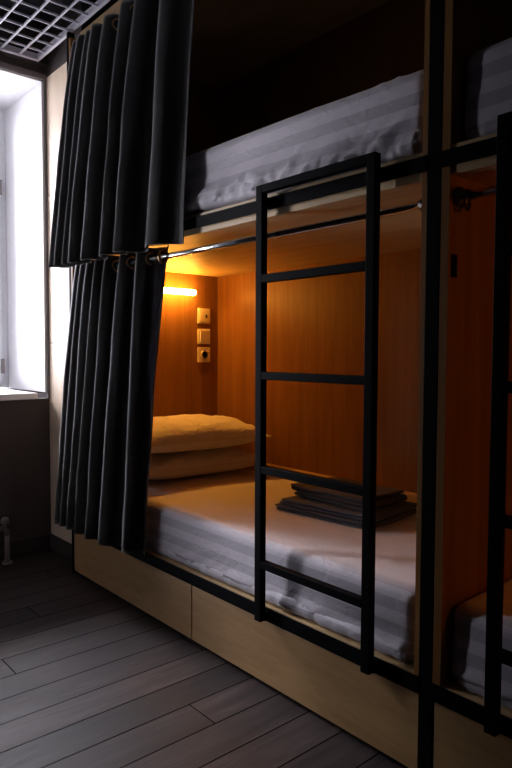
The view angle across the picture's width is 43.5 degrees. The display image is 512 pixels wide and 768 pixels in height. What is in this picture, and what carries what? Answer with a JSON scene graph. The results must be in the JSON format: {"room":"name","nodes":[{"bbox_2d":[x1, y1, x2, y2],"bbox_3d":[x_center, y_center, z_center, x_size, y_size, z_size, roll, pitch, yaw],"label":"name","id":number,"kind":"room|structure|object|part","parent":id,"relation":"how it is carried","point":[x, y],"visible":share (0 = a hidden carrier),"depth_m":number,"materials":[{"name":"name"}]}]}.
{"room":"dormitory","nodes":[
{"label":"dormitory","id":0,"kind":"room"},
{"bbox_2d":[0,15,50,542],"bbox_3d":[-2.178,-0.480,3.100,3.900,2.860,0.630,-2,4,-41],"label":"wall","id":1,"kind":"structure","parent":0,"point":[25,485],"depth_m":3.51,"materials":[{"name":"beige paint"}]},
{"bbox_2d":[0,110,37,400],"bbox_3d":[-1.603,-0.785,3.551,0.635,1.727,0.655,-2,4,-41],"label":"window","id":2,"kind":"structure","parent":1,"relation":"in","point":[5,394],"depth_m":3.94,"materials":[{"name":"white paint"}]},
{"bbox_3d":[-1.782,-0.814,3.766,0.544,1.613,0.063,-2,4,-41],"label":"sash","id":3,"kind":"part","parent":2,"relation":"part of","materials":[{"name":"white plastic"}]},
{"bbox_3d":[-1.793,-0.815,3.779,0.624,1.693,0.060,-2,4,-41],"label":"frame","id":4,"kind":"part","parent":2,"relation":"part of","materials":[{"name":"white plastic"}]},
{"bbox_3d":[-1.617,0.061,3.564,0.580,0.034,0.625,-2,4,-41],"label":"sill","id":5,"kind":"part","parent":2,"relation":"part of","materials":[{"name":"white paint"}]},
{"bbox_2d":[0,68,46,391],"bbox_3d":[-1.614,-0.809,3.571,0.648,1.705,0.629,-2,4,-41],"label":"trim","id":6,"kind":"structure","parent":1,"relation":"attached to","point":[21,95],"depth_m":3.71,"materials":[{"name":"white paint"}]},
{"bbox_2d":[0,61,49,397],"bbox_3d":[-1.408,-0.793,3.325,0.682,1.768,0.010,-2,4,-41],"label":"trim","id":7,"kind":"structure","parent":1,"relation":"attached to","point":[3,65],"depth_m":3.53,"materials":[{"name":"white paint"}]},
{"bbox_2d":[0,534,49,558],"bbox_3d":[-1.570,0.903,3.274,1.066,0.085,0.014,-2,4,-41],"label":"baseboard","id":8,"kind":"structure","parent":1,"relation":"attached to","point":[22,546],"depth_m":3.53,"materials":[{"name":"black wood"}]},
{"bbox_2d":[46,62,71,543],"bbox_3d":[-0.997,-0.368,3.413,0.030,2.590,0.448,-2,4,-41],"label":"wall","id":9,"kind":"structure","parent":0,"point":[55,82],"depth_m":3.49,"materials":[{"name":"paint"}]},
{"bbox_2d":[49,533,71,560],"bbox_3d":[-1.019,0.896,3.462,0.014,0.085,0.448,-2,4,-41],"label":"baseboard","id":10,"kind":"structure","parent":9,"relation":"attached to","point":[58,545],"depth_m":3.51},
{"bbox_2d":[45,0,87,77],"bbox_3d":[-0.992,-1.790,3.341,0.032,0.258,0.448,-2,4,-41],"label":"trim","id":11,"kind":"structure","parent":9,"relation":"attached to","point":[57,57],"depth_m":3.34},
{"bbox_2d":[0,0,117,67],"bbox_3d":[-0.598,-1.739,1.210,3.900,0.264,5.450,-2,4,-41],"label":"ceiling","id":12,"kind":"structure","parent":0,"point":[43,14],"depth_m":3.23,"materials":[{"name":"grey metal"}]},
{"bbox_2d":[0,549,407,767],"bbox_3d":[-0.610,1.071,1.351,3.900,0.050,5.450,-2,4,-41],"label":"floor","id":13,"kind":"structure","parent":0,"point":[89,678],"depth_m":2.07,"materials":[{"name":"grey wood"}]},
{"bbox_2d":[0,517,12,564],"bbox_3d":[-1.375,0.822,3.302,0.242,0.246,0.054,-2,4,-41],"label":"pipe","id":14,"kind":"object","parent":13,"relation":"on","point":[4,520],"visible":1,"depth_m":3.35,"materials":[{"name":"metal"}]},
{"bbox_2d":[66,0,444,767],"bbox_3d":[0.106,-0.348,2.676,0.913,2.657,2.110,-2,4,-41],"label":"bunk bed","id":15,"kind":"object","parent":13,"relation":"on","point":[256,64],"visible":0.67,"depth_m":2.80,"materials":[{"name":"brown wood"}]},
{"bbox_3d":[-0.905,-0.376,3.181,0.033,2.655,0.022,-2,4,-41],"label":"post","id":16,"kind":"part","parent":15,"relation":"part of","materials":[{"name":"black metal"}]},
{"bbox_3d":[-0.573,0.851,2.845,0.019,0.212,1.017,-2,4,-41],"label":"drawer","id":17,"kind":"part","parent":15,"relation":"part of","materials":[{"name":"brown wood"}]},
{"bbox_3d":[-0.565,-0.485,3.442,0.892,2.391,0.016,-2,4,-41],"label":"panel","id":18,"kind":"part","parent":15,"relation":"part of","materials":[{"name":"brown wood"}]},
{"bbox_2d":[164,287,196,295],"bbox_3d":[-0.518,-0.501,3.429,0.464,0.033,0.062,-2,4,-41],"label":"lamp","id":19,"kind":"object","parent":15,"relation":"attached to","point":[167,290],"visible":0.46,"depth_m":3.48,"materials":[{"name":"beige plastic"}]},
{"bbox_2d":[197,308,209,323],"bbox_3d":[-0.296,-0.387,3.660,0.086,0.086,0.014,-2,4,-41],"label":"wall jack","id":20,"kind":"object","parent":15,"relation":"attached to","point":[203,315],"visible":1,"depth_m":3.65,"materials":[{"name":"beige plastic"}]},
{"bbox_2d":[197,347,209,361],"bbox_3d":[-0.296,-0.168,3.671,0.086,0.086,0.015,-2,4,-41],"label":"power socket","id":21,"kind":"object","parent":15,"relation":"attached to","point":[203,353],"visible":1,"depth_m":3.66,"materials":[{"name":"beige plastic"}]},
{"bbox_2d":[197,329,209,343],"bbox_3d":[-0.294,-0.271,3.664,0.086,0.086,0.019,-2,4,-41],"label":"light switch","id":22,"kind":"object","parent":15,"relation":"attached to","point":[203,335],"visible":1,"depth_m":3.65,"materials":[{"name":"beige plastic"}]},
{"bbox_3d":[-0.248,0.740,2.441,0.004,0.046,2.047,-2,4,-41],"label":"rail","id":23,"kind":"part","parent":15,"relation":"part of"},
{"bbox_2d":[116,199,421,267],"bbox_3d":[-0.208,-0.504,2.407,0.052,0.052,2.014,-2,4,-41],"label":"curtain rod","id":24,"kind":"object","parent":15,"relation":"attached to","point":[414,206],"visible":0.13,"depth_m":2.00,"materials":[{"name":"silver metal"}]},
{"bbox_2d":[54,245,168,554],"bbox_3d":[-0.669,0.061,2.873,0.196,1.272,0.802,-2,4,-41],"label":"curtain","id":25,"kind":"object","parent":24,"relation":"hanging from","point":[106,428],"visible":0.97,"depth_m":2.78,"materials":[{"name":"grey fabric"}]},
{"bbox_2d":[146,469,416,663],"bbox_3d":[0.082,0.597,2.717,0.838,0.220,2.006,-2,4,-41],"label":"mattress","id":26,"kind":"object","parent":15,"relation":"on","point":[205,523],"visible":0.55,"depth_m":2.23,"materials":[{"name":"white fabric"}]},
{"bbox_2d":[149,447,254,479],"bbox_3d":[-0.372,0.389,3.305,0.712,0.133,0.472,-2,4,-37],"label":"pillow","id":27,"kind":"object","parent":26,"relation":"on","point":[172,465],"visible":0.5,"depth_m":3.14,"materials":[{"name":"white fabric"}]},
{"bbox_2d":[151,414,270,452],"bbox_3d":[-0.367,0.243,3.269,0.752,0.171,0.492,-2,4,-35],"label":"pillow","id":28,"kind":"object","parent":27,"relation":"on","point":[185,432],"visible":0.59,"depth_m":3.12,"materials":[{"name":"white fabric"}]},
{"bbox_2d":[275,503,416,527],"bbox_3d":[0.348,0.487,2.511,0.453,0.025,0.336,3,4,44],"label":"folded towel","id":29,"kind":"object","parent":26,"relation":"on","point":[316,514],"visible":0.38,"depth_m":2.38,"materials":[{"name":"grey fabric"}]},
{"bbox_2d":[280,495,416,520],"bbox_3d":[0.358,0.462,2.504,0.444,0.024,0.326,3,4,43],"label":"folded towel","id":30,"kind":"object","parent":29,"relation":"on","point":[382,512],"visible":0.45,"depth_m":2.40,"materials":[{"name":"grey fabric"}]},
{"bbox_2d":[291,477,406,510],"bbox_3d":[0.361,0.425,2.524,0.274,0.048,0.390,-2,4,-41],"label":"folded towel","id":31,"kind":"object","parent":30,"relation":"on","point":[385,495],"visible":0.58,"depth_m":2.44,"materials":[{"name":"grey fabric"}]},
{"bbox_3d":[0.134,-1.658,2.641,0.840,0.037,2.046,-2,4,-41],"label":"panel","id":32,"kind":"part","parent":15,"relation":"part of","materials":[{"name":"brown wood"}]},
{"bbox_2d":[184,70,423,217],"bbox_3d":[0.078,-0.763,2.640,0.868,0.251,2.007,-2,4,-41],"label":"mattress","id":33,"kind":"object","parent":15,"relation":"on","point":[386,118],"visible":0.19,"depth_m":1.93,"materials":[{"name":"white fabric"}]},
{"bbox_3d":[0.097,0.892,2.069,0.019,0.212,1.024,-2,4,-41],"label":"drawer","id":34,"kind":"part","parent":15,"relation":"part of","materials":[{"name":"brown wood"}]},
{"bbox_3d":[-0.243,-0.592,2.374,0.004,0.040,2.047,-2,4,-41],"label":"rail","id":35,"kind":"part","parent":15,"relation":"part of","materials":[{"name":"black metal"}]},
{"bbox_2d":[254,151,383,674],"bbox_3d":[0.167,0.083,1.896,0.040,1.400,0.475,-2,4,-41],"label":"ladder","id":36,"kind":"object","parent":15,"relation":"attached to","point":[365,601],"visible":1,"depth_m":1.79,"materials":[{"name":"black metal"}]},
{"bbox_3d":[0.441,-0.349,2.976,0.016,2.608,2.046,-2,4,-41],"label":"panel","id":37,"kind":"part","parent":15,"relation":"part of","materials":[{"name":"brown wood"}]},
{"bbox_3d":[0.760,-0.403,1.907,0.892,2.391,0.014,-2,4,-41],"label":"panel","id":38,"kind":"part","parent":15,"relation":"part of","materials":[{"name":"brown wood"}]},
{"bbox_3d":[0.452,-0.292,1.610,0.033,2.655,0.041,-2,4,-41],"label":"post","id":39,"kind":"part","parent":15,"relation":"part of","materials":[{"name":"black metal"}]},
{"bbox_3d":[-0.204,-1.551,2.354,0.052,0.052,2.014,-2,4,-41],"label":"curtain rod","id":40,"kind":"object","parent":15,"relation":"attached to","visible":0},
{"bbox_2d":[48,0,194,267],"bbox_3d":[-0.590,-1.075,2.723,0.222,1.083,1.034,-2,4,-41],"label":"curtain","id":41,"kind":"object","parent":40,"relation":"hanging from","point":[121,173],"visible":1,"depth_m":2.57,"materials":[{"name":"grey fabric"}]},
{"bbox_2d":[431,0,511,767],"bbox_3d":[1.472,-0.263,1.096,0.913,2.657,2.070,-2,4,-41],"label":"bunk bed","id":42,"kind":"object","parent":13,"relation":"on","point":[467,243],"visible":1,"depth_m":1.62,"materials":[{"name":"brown wood"}]},
{"bbox_3d":[1.116,-0.508,0.802,0.004,0.040,2.029,-2,4,-41],"label":"rail","id":43,"kind":"part","parent":42,"relation":"part of","materials":[{"name":"black metal"}]},
{"bbox_3d":[1.111,0.825,0.868,0.004,0.046,2.029,-2,4,-41],"label":"rail","id":44,"kind":"part","parent":42,"relation":"part of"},
{"bbox_3d":[0.790,0.936,1.267,0.019,0.212,1.006,-2,4,-41],"label":"drawer","id":45,"kind":"part","parent":42,"relation":"part of","materials":[{"name":"brown wood"}]},
{"bbox_2d":[453,185,495,210],"bbox_3d":[1.151,-0.414,0.834,0.052,0.063,1.989,-2,4,-41],"label":"curtain rod","id":46,"kind":"object","parent":42,"relation":"attached to","point":[461,196],"visible":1,"depth_m":1.55,"materials":[{"name":"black metal"}]},
{"bbox_2d":[452,578,511,709],"bbox_3d":[1.439,0.680,1.146,0.841,0.222,1.981,-2,4,-41],"label":"mattress","id":47,"kind":"object","parent":42,"relation":"on","point":[469,640],"visible":0.75,"depth_m":1.58,"materials":[{"name":"white fabric"}]},
{"bbox_2d":[465,37,511,139],"bbox_3d":[1.447,-0.671,1.077,0.841,0.232,1.974,-2,4,-41],"label":"mattress","id":48,"kind":"object","parent":42,"relation":"on","point":[489,69],"visible":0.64,"depth_m":1.50,"materials":[{"name":"white fabric"}]},
{"bbox_2d":[484,111,511,736],"bbox_3d":[0.692,0.116,1.287,0.040,1.400,0.459,-2,4,-41],"label":"ladder","id":49,"kind":"object","parent":42,"relation":"attached to","point":[495,655],"visible":1,"depth_m":1.43,"materials":[{"name":"black metal"}]}
]}

